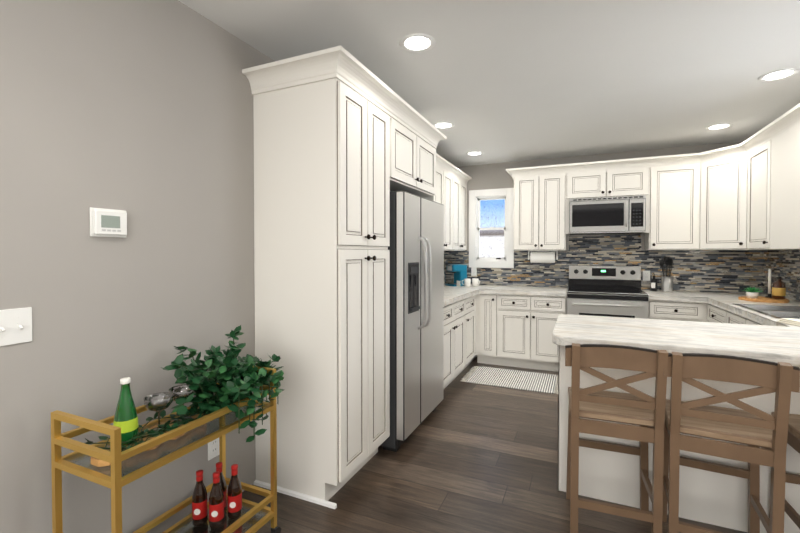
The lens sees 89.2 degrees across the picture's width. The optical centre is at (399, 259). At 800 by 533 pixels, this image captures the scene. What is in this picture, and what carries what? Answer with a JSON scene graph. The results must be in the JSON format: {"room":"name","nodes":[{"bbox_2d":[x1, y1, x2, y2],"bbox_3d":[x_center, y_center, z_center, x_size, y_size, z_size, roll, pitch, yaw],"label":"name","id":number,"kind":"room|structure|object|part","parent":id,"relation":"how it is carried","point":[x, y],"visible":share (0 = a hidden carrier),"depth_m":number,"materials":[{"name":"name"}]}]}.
{"room":"kitchen","nodes":[
{"label":"kitchen","id":0,"kind":"room"},
{"bbox_2d":[0,0,274,532],"bbox_3d":[-1.050,0.047,2.006,0.100,2.520,8.216,0,1,24],"label":"wall","id":1,"kind":"structure","parent":0,"point":[140,112],"depth_m":1.64,"materials":[{"name":"grey paint"}]},
{"bbox_2d":[0,307,31,345],"bbox_3d":[-1.282,0.222,1.337,0.021,0.118,0.116,0,1,24],"label":"switch plate","id":2,"kind":"object","parent":1,"relation":"attached to","point":[15,326],"visible":1,"depth_m":1.35,"materials":[{"name":"white plastic"}]},
{"bbox_2d":[90,207,126,237],"bbox_3d":[-1.153,-0.146,1.613,0.027,0.112,0.136,0,1,24],"label":"thermostat","id":3,"kind":"object","parent":1,"relation":"attached to","point":[108,222],"visible":1,"depth_m":1.60,"materials":[{"name":"white plastic"}]},
{"bbox_2d":[208,438,218,460],"bbox_3d":[-0.959,0.963,2.090,0.008,0.116,0.072,0,1,24],"label":"electrical outlet","id":4,"kind":"object","parent":1,"relation":"attached to","point":[213,448],"visible":0.85,"depth_m":2.08,"materials":[{"name":"white plastic"}]},
{"bbox_2d":[394,109,421,192],"bbox_3d":[-0.217,-0.768,3.022,0.576,0.456,0.524,0,1,24],"label":"upper cabinet","id":5,"kind":"object","parent":1,"relation":"attached to","point":[407,135],"depth_m":2.94,"materials":[{"name":"white paint"}]},
{"bbox_2d":[411,129,437,197],"bbox_3d":[-0.054,-0.774,3.388,0.576,0.456,0.524,0,1,24],"label":"upper cabinet","id":6,"kind":"object","parent":1,"relation":"attached to","point":[429,146],"depth_m":3.35,"materials":[{"name":"white paint"}]},
{"bbox_2d":[434,161,437,202],"bbox_3d":[0.084,-0.556,4.033,0.306,0.914,0.754,0,1,24],"label":"upper cabinet","id":7,"kind":"object","parent":1,"relation":"attached to","point":[435,196],"depth_m":4.35,"materials":[{"name":"white paint"}]},
{"bbox_2d":[438,165,453,250],"bbox_3d":[0.350,-0.566,4.629,0.306,0.914,0.820,0,1,24],"label":"upper cabinet","id":8,"kind":"object","parent":1,"relation":"attached to","point":[452,180],"depth_m":4.72,"materials":[{"name":"white paint"}]},
{"bbox_2d":[444,251,447,283],"bbox_3d":[0.208,0.120,4.690,0.007,0.455,2.020,0,1,24],"label":"backsplash","id":9,"kind":"structure","parent":1,"relation":"attached to","point":[445,252],"depth_m":5.63,"materials":[{"name":"tile"}]},
{"bbox_2d":[454,173,467,250],"bbox_3d":[0.616,-0.576,5.226,0.306,0.914,0.754,0,1,24],"label":"upper cabinet","id":10,"kind":"object","parent":1,"relation":"attached to","point":[460,187],"depth_m":5.20,"materials":[{"name":"white paint"}]},
{"bbox_2d":[178,0,799,166],"bbox_3d":[0.581,-1.250,1.257,3.670,0.100,8.216,0,1,24],"label":"ceiling","id":11,"kind":"structure","parent":0,"point":[499,81],"depth_m":2.50,"materials":[{"name":"white paint"}]},
{"bbox_2d":[399,34,435,52],"bbox_3d":[0.098,-1.213,2.275,0.204,0.004,0.204,0,1,24],"label":"recessed light","id":12,"kind":"object","parent":11,"relation":"in","point":[416,43],"visible":1,"depth_m":2.27,"materials":[{"name":"white plastic"}]},
{"bbox_2d":[433,122,453,128],"bbox_3d":[0.401,-1.237,3.738,0.204,0.004,0.204,0,1,24],"label":"recessed light","id":13,"kind":"object","parent":11,"relation":"in","point":[442,125],"visible":0.94,"depth_m":3.74,"materials":[{"name":"white plastic"}]},
{"bbox_2d":[466,151,482,155],"bbox_3d":[0.882,-1.255,4.793,0.204,0.004,0.204,0,1,24],"label":"recessed light","id":14,"kind":"object","parent":11,"relation":"in","point":[474,153],"visible":1,"depth_m":4.79,"materials":[{"name":"white plastic"}]},
{"bbox_2d":[705,123,732,129],"bbox_3d":[2.968,-1.238,3.775,0.204,0.004,0.204,0,1,24],"label":"recessed light","id":15,"kind":"object","parent":11,"relation":"in","point":[719,126],"visible":0.96,"depth_m":3.77,"materials":[{"name":"white plastic"}]},
{"bbox_2d":[758,68,799,81],"bbox_3d":[2.502,-1.220,2.681,0.204,0.004,0.204,0,1,24],"label":"recessed light","id":16,"kind":"object","parent":11,"relation":"in","point":[780,74],"visible":0.98,"depth_m":2.67,"materials":[{"name":"white plastic"}]},
{"bbox_2d":[242,357,747,532],"bbox_3d":[0.581,1.349,1.300,3.670,0.060,8.216,0,1,24],"label":"floor","id":17,"kind":"structure","parent":0,"point":[466,457],"depth_m":2.36,"materials":[{"name":"brown wood"}]},
{"bbox_2d":[51,325,283,532],"bbox_3d":[-0.827,0.821,1.679,0.474,0.984,0.839,0,1,24],"label":"bar cart","id":18,"kind":"object","parent":17,"relation":"on","point":[129,450],"visible":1,"depth_m":1.65,"materials":[{"name":"gold metal"}]},
{"bbox_2d":[113,377,138,445],"bbox_3d":[-0.986,0.542,1.457,0.077,0.232,0.077,0,1,24],"label":"bottle","id":19,"kind":"object","parent":18,"relation":"on","point":[125,417],"depth_m":1.44,"materials":[{"name":"green glass"}]},
{"bbox_2d":[91,414,206,466],"bbox_3d":[-0.925,0.669,1.547,0.150,0.023,0.440,0,1,24],"label":"wood tray","id":20,"kind":"object","parent":18,"relation":"on","point":[95,462],"depth_m":1.49,"materials":[{"name":"brown wood"}]},
{"bbox_3d":[-0.925,0.591,1.557,0.100,0.132,0.100,0,1,24],"label":"coupe glass","id":21,"kind":"part","parent":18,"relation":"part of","materials":[{"name":"clear glass"}]},
{"bbox_3d":[-0.887,0.589,1.655,0.100,0.132,0.100,0,1,24],"label":"coupe glass","id":22,"kind":"part","parent":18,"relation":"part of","materials":[{"name":"clear glass"}]},
{"bbox_2d":[85,325,283,451],"bbox_3d":[-0.816,0.569,1.698,0.474,0.479,0.788,0,1,24],"label":"plant","id":23,"kind":"object","parent":18,"relation":"on","point":[233,405],"depth_m":1.66,"materials":[{"name":"green plant"}]},
{"bbox_2d":[192,470,207,525],"bbox_3d":[-0.897,1.061,1.812,0.062,0.230,0.066,0,1,24],"label":"beer bottle","id":24,"kind":"object","parent":18,"relation":"on","point":[199,497],"depth_m":1.79,"materials":[{"name":"brown glass"}]},
{"bbox_2d":[209,471,223,528],"bbox_3d":[-0.816,1.061,1.798,0.062,0.230,0.066,0,1,24],"label":"beer bottle","id":25,"kind":"object","parent":18,"relation":"on","point":[216,498],"depth_m":1.78,"materials":[{"name":"brown glass"}]},
{"bbox_2d":[216,462,226,513],"bbox_3d":[-0.840,1.060,1.880,0.062,0.230,0.066,0,1,24],"label":"beer bottle","id":26,"kind":"object","parent":18,"relation":"on","point":[219,465],"depth_m":1.87,"materials":[{"name":"brown glass"}]},
{"bbox_2d":[227,464,241,518],"bbox_3d":[-0.761,1.060,1.861,0.062,0.230,0.066,0,1,24],"label":"beer bottle","id":27,"kind":"object","parent":18,"relation":"on","point":[234,492],"depth_m":1.84,"materials":[{"name":"brown glass"}]},
{"bbox_2d":[250,65,393,508],"bbox_3d":[-0.452,0.155,2.510,0.576,2.286,0.620,0,1,24],"label":"tall cabinet","id":28,"kind":"object","parent":17,"relation":"on","point":[345,142],"depth_m":2.24,"materials":[{"name":"white paint"}]},
{"bbox_2d":[380,191,443,451],"bbox_3d":[-0.067,0.412,3.179,0.720,1.752,0.852,0,1,24],"label":"refrigerator","id":29,"kind":"object","parent":17,"relation":"on","point":[416,247],"visible":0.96,"depth_m":2.83,"materials":[{"name":"grey metal"}]},
{"bbox_2d":[444,301,459,388],"bbox_3d":[0.176,0.845,3.879,0.617,0.862,0.502,0,1,24],"label":"base cabinet","id":30,"kind":"object","parent":17,"relation":"on","point":[452,311],"depth_m":3.91,"materials":[{"name":"white paint"}]},
{"bbox_2d":[460,297,471,372],"bbox_3d":[0.344,0.839,4.257,0.617,0.862,0.569,0,1,24],"label":"base cabinet","id":31,"kind":"object","parent":17,"relation":"on","point":[465,304],"depth_m":4.39,"materials":[{"name":"white paint"}]},
{"bbox_2d":[471,293,479,362],"bbox_3d":[0.524,0.832,4.661,0.617,0.862,0.584,0,1,24],"label":"base cabinet","id":32,"kind":"object","parent":17,"relation":"on","point":[476,298],"depth_m":4.86,"materials":[{"name":"white paint"}]},
{"bbox_2d":[444,285,483,306],"bbox_3d":[0.513,0.376,4.574,0.660,0.051,2.056,0,1,24],"label":"countertop","id":33,"kind":"structure","parent":32,"relation":"on","point":[452,294],"depth_m":4.44,"materials":[{"name":"stone"}]},
{"bbox_2d":[446,264,466,285],"bbox_3d":[0.723,0.200,5.260,0.261,0.275,0.170,-1,1,-31],"label":"coffee maker","id":34,"kind":"object","parent":33,"relation":"on","point":[459,271],"visible":0.77,"depth_m":5.22,"materials":[{"name":"teal plastic"}]},
{"bbox_2d":[462,279,470,285],"bbox_3d":[0.852,0.291,5.205,0.112,0.095,0.082,0,1,24],"label":"mug","id":35,"kind":"object","parent":33,"relation":"on","point":[467,282],"visible":0.96,"depth_m":5.17,"materials":[{"name":"white ceramic"}]},
{"bbox_2d":[472,278,479,285],"bbox_3d":[0.983,0.291,5.223,0.107,0.095,0.082,0,1,24],"label":"mug","id":36,"kind":"object","parent":33,"relation":"on","point":[475,281],"visible":1,"depth_m":5.19,"materials":[{"name":"white ceramic"}]},
{"bbox_2d":[484,294,503,365],"bbox_3d":[1.179,0.825,5.073,0.322,0.862,0.616,0,1,24],"label":"base cabinet","id":37,"kind":"object","parent":17,"relation":"on","point":[493,303],"depth_m":4.78,"materials":[{"name":"white paint"}]},
{"bbox_2d":[460,366,557,393],"bbox_3d":[1.197,1.264,4.314,1.000,0.009,0.635,0,1,24],"label":"rug","id":38,"kind":"object","parent":17,"relation":"on","point":[525,380],"visible":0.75,"depth_m":4.27,"materials":[{"name":"white fabric"}]},
{"bbox_2d":[504,294,535,368],"bbox_3d":[1.433,0.827,4.960,0.503,0.862,0.616,0,1,24],"label":"base cabinet","id":39,"kind":"object","parent":17,"relation":"on","point":[507,330],"depth_m":4.66,"materials":[{"name":"white paint"}]},
{"bbox_2d":[480,285,567,296],"bbox_3d":[1.521,0.371,4.895,0.920,0.051,0.649,0,1,24],"label":"countertop","id":40,"kind":"structure","parent":39,"relation":"on","point":[488,289],"depth_m":4.73,"materials":[{"name":"stone"}]},
{"bbox_2d":[536,295,566,370],"bbox_3d":[1.750,0.829,4.818,0.436,0.862,0.616,0,1,24],"label":"base cabinet","id":41,"kind":"object","parent":17,"relation":"on","point":[548,308],"depth_m":4.54,"materials":[{"name":"white paint"}]},
{"bbox_2d":[556,345,655,510],"bbox_3d":[1.230,0.869,2.464,0.472,0.862,0.603,0,1,24],"label":"base cabinet","id":42,"kind":"object","parent":17,"relation":"on","point":[610,476],"depth_m":2.20,"materials":[{"name":"white paint"}]},
{"bbox_2d":[567,266,648,318],"bbox_3d":[2.279,0.672,4.514,0.765,1.186,0.719,0,1,24],"label":"range","id":43,"kind":"object","parent":17,"relation":"on","point":[612,291],"visible":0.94,"depth_m":4.37,"materials":[{"name":"silver metal"}]},
{"bbox_2d":[565,343,667,532],"bbox_3d":[1.033,0.845,1.966,0.428,0.928,0.454,0,1,24],"label":"stool","id":44,"kind":"object","parent":17,"relation":"on","point":[643,411],"visible":1,"depth_m":1.84,"materials":[{"name":"paint"}]},
{"bbox_2d":[648,300,703,321],"bbox_3d":[2.890,0.838,4.310,0.510,0.862,0.616,0,1,24],"label":"base cabinet","id":45,"kind":"object","parent":17,"relation":"on","point":[662,310],"depth_m":4.03,"materials":[{"name":"white paint"}]},
{"bbox_2d":[704,303,707,321],"bbox_3d":[3.363,0.842,4.073,0.647,0.862,0.664,0,1,24],"label":"base cabinet","id":46,"kind":"object","parent":17,"relation":"on","point":[705,304],"depth_m":3.95,"materials":[{"name":"white paint"}]},
{"bbox_2d":[643,290,703,302],"bbox_3d":[2.863,0.381,4.297,0.461,0.051,0.649,0,1,24],"label":"countertop","id":47,"kind":"structure","parent":46,"relation":"on","point":[682,296],"depth_m":4.07,"materials":[{"name":"stone"}]},
{"bbox_2d":[650,273,656,290],"bbox_3d":[2.841,0.247,4.532,0.066,0.204,0.072,0,1,24],"label":"soap bottle","id":48,"kind":"object","parent":47,"relation":"on","point":[653,285],"visible":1,"depth_m":4.51,"materials":[{"name":"black glass"}]},
{"bbox_2d":[659,257,672,291],"bbox_3d":[2.950,0.156,4.498,0.127,0.388,0.126,0,1,24],"label":"utensil crock","id":49,"kind":"object","parent":47,"relation":"on","point":[667,282],"visible":1,"depth_m":4.47,"materials":[{"name":"white ceramic"}]},
{"bbox_2d":[666,377,759,531],"bbox_3d":[1.568,0.871,2.315,0.534,0.862,0.599,0,1,24],"label":"base cabinet","id":50,"kind":"object","parent":17,"relation":"on","point":[709,497],"depth_m":2.00,"materials":[{"name":"white paint"}]},
{"bbox_2d":[662,352,799,532],"bbox_3d":[1.388,0.848,1.780,0.425,0.928,0.435,1,1,28],"label":"stool","id":51,"kind":"object","parent":17,"relation":"on","point":[754,429],"visible":0.94,"depth_m":1.66,"materials":[{"name":"paint"}]},
{"bbox_2d":[708,303,761,324],"bbox_3d":[3.140,0.851,3.534,0.616,0.862,0.638,0,1,24],"label":"base cabinet","id":52,"kind":"object","parent":17,"relation":"on","point":[716,314],"depth_m":3.47,"materials":[{"name":"white paint"}]},
{"bbox_2d":[760,367,799,532],"bbox_3d":[1.925,0.874,2.156,0.517,0.862,0.599,0,1,24],"label":"base cabinet","id":53,"kind":"object","parent":17,"relation":"on","point":[767,401],"depth_m":1.88,"materials":[{"name":"white paint"}]},
{"bbox_2d":[552,313,799,366],"bbox_3d":[1.583,0.413,2.376,1.233,0.051,1.186,0,1,24],"label":"countertop","id":54,"kind":"structure","parent":53,"relation":"on","point":[771,339],"depth_m":2.10,"materials":[{"name":"stone"}]},
{"bbox_2d":[692,292,799,328],"bbox_3d":[2.849,0.404,2.910,0.644,0.051,3.193,0,1,24],"label":"countertop","id":55,"kind":"structure","parent":53,"relation":"on","point":[724,301],"depth_m":3.57,"materials":[{"name":"stone"}]},
{"bbox_2d":[738,296,789,302],"bbox_3d":[3.247,0.354,3.616,0.342,0.022,0.347,0,1,24],"label":"tray","id":56,"kind":"object","parent":55,"relation":"on","point":[763,299],"visible":0.85,"depth_m":3.51,"materials":[{"name":"brown wood"}]},
{"bbox_2d":[743,287,760,297],"bbox_3d":[3.156,0.293,3.628,0.161,0.098,0.161,0,1,24],"label":"succulent","id":57,"kind":"object","parent":56,"relation":"on","point":[752,293],"visible":1,"depth_m":3.61,"materials":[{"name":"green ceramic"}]},
{"bbox_2d":[765,269,771,297],"bbox_3d":[3.350,0.207,3.673,0.064,0.268,0.062,0,1,24],"label":"candle","id":58,"kind":"object","parent":56,"relation":"on","point":[769,284],"visible":0.96,"depth_m":3.67,"materials":[{"name":"white wax"}]},
{"bbox_2d":[772,273,785,299],"bbox_3d":[3.315,0.228,3.546,0.089,0.231,0.089,0,1,24],"label":"bottle","id":59,"kind":"object","parent":56,"relation":"on","point":[778,288],"visible":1,"depth_m":3.52,"materials":[{"name":"brown glass"}]},
{"bbox_2d":[732,303,799,318],"bbox_3d":[2.860,0.468,2.895,0.557,0.188,0.844,0,1,24],"label":"sink","id":60,"kind":"object","parent":55,"relation":"in","point":[777,311],"visible":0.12,"depth_m":3.19,"materials":[{"name":"silver metal"}]},
{"bbox_2d":[777,318,799,326],"bbox_3d":[2.484,0.371,2.397,0.340,0.028,0.170,0,1,6],"label":"folded towel","id":61,"kind":"object","parent":55,"relation":"on","point":[794,321],"visible":0.98,"depth_m":2.43,"materials":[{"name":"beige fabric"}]},
{"bbox_2d":[769,412,799,528],"bbox_3d":[1.828,0.850,1.617,0.426,0.928,0.447,0,1,24],"label":"stool","id":62,"kind":"object","parent":17,"relation":"on","point":[793,440],"visible":0.33,"depth_m":1.75,"materials":[{"name":"paint"}]},
{"bbox_2d":[457,141,743,292],"bbox_3d":[2.234,-0.003,4.984,3.470,2.520,0.100,0,1,24],"label":"wall","id":63,"kind":"structure","parent":0,"point":[492,176],"depth_m":5.11,"materials":[{"name":"grey paint"}]},
{"bbox_2d":[469,188,513,267],"bbox_3d":[1.225,-0.415,5.418,0.590,1.040,0.118,0,1,24],"label":"window","id":64,"kind":"structure","parent":63,"relation":"in","point":[476,197],"depth_m":5.39,"materials":[{"name":"white wood"}]},
{"bbox_2d":[513,171,569,250],"bbox_3d":[1.719,-0.572,4.968,0.591,0.914,0.326,0,1,24],"label":"upper cabinet","id":65,"kind":"object","parent":63,"relation":"attached to","point":[541,209],"depth_m":4.81,"materials":[{"name":"white paint"}]},
{"bbox_2d":[528,250,557,262],"bbox_3d":[1.747,-0.038,4.960,0.348,0.150,0.132,0,1,24],"label":"paper towel","id":66,"kind":"object","parent":65,"relation":"hanging from","point":[541,257],"visible":1,"depth_m":4.91,"materials":[{"name":"white paper"}]},
{"bbox_2d":[566,167,613,202],"bbox_3d":[2.207,-0.862,4.746,0.478,0.326,0.326,0,1,24],"label":"upper cabinet","id":67,"kind":"object","parent":63,"relation":"attached to","point":[583,182],"depth_m":4.59,"materials":[{"name":"white paint"}]},
{"bbox_2d":[569,195,645,234],"bbox_3d":[2.344,-0.495,4.624,0.750,0.392,0.443,0,1,24],"label":"microwave","id":68,"kind":"object","parent":67,"relation":"attached to","point":[612,215],"visible":1,"depth_m":4.46,"materials":[{"name":"grey metal"}]},
{"bbox_2d":[448,234,759,293],"bbox_3d":[2.211,0.022,4.933,3.464,0.643,0.007,0,1,24],"label":"backsplash","id":69,"kind":"structure","parent":63,"relation":"attached to","point":[731,271],"depth_m":4.71,"materials":[{"name":"tile"}]},
{"bbox_2d":[471,267,476,275],"bbox_3d":[0.997,0.160,5.468,0.072,0.116,0.008,0,1,24],"label":"electrical outlet","id":70,"kind":"object","parent":69,"relation":"attached to","point":[473,271],"visible":1,"depth_m":5.47,"materials":[{"name":"white plastic"}]},
{"bbox_2d":[643,271,649,280],"bbox_3d":[2.828,0.183,4.651,0.072,0.116,0.008,0,1,24],"label":"electrical outlet","id":71,"kind":"object","parent":69,"relation":"attached to","point":[646,275],"visible":1,"depth_m":4.65,"materials":[{"name":"white plastic"}]},
{"bbox_2d":[614,163,649,196],"bbox_3d":[2.532,-0.860,4.601,0.478,0.326,0.326,0,1,24],"label":"upper cabinet","id":72,"kind":"object","parent":63,"relation":"attached to","point":[633,179],"depth_m":4.42,"materials":[{"name":"white paint"}]},
{"bbox_2d":[642,159,693,249],"bbox_3d":[2.970,-0.562,4.387,0.501,0.914,0.368,0,1,24],"label":"upper cabinet","id":73,"kind":"object","parent":63,"relation":"attached to","point":[670,201],"depth_m":4.28,"materials":[{"name":"white paint"}]},
{"bbox_2d":[694,147,741,249],"bbox_3d":[3.344,-0.556,4.049,0.681,0.914,0.681,0,1,24],"label":"upper cabinet","id":74,"kind":"object","parent":63,"relation":"attached to","point":[717,174],"depth_m":4.02,"materials":[{"name":"white paint"}]},
{"bbox_2d":[742,135,769,249],"bbox_3d":[3.279,-0.547,3.519,0.368,0.914,0.563,0,1,24],"label":"upper cabinet","id":75,"kind":"object","parent":63,"relation":"attached to","point":[745,195],"depth_m":3.59,"materials":[{"name":"white paint"}]},
{"bbox_2d":[760,250,799,301],"bbox_3d":[3.136,0.152,2.765,0.007,0.455,3.150,0,1,24],"label":"backsplash","id":76,"kind":"structure","parent":63,"relation":"attached to","point":[786,263],"depth_m":3.80,"materials":[{"name":"tile"}]},
{"bbox_2d":[770,115,799,249],"bbox_3d":[3.038,-0.538,2.927,0.326,0.914,0.847,0,1,24],"label":"upper cabinet","id":77,"kind":"object","parent":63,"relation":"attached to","point":[785,142],"depth_m":3.08,"materials":[{"name":"white paint"}]},
{"label":"outside","id":78,"kind":"structure","parent":0,"visible":0},
{"bbox_2d":[480,199,504,256],"bbox_3d":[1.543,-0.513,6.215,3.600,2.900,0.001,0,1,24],"label":"view","id":79,"kind":"structure","parent":78,"point":[484,241],"depth_m":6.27,"materials":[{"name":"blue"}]}
]}

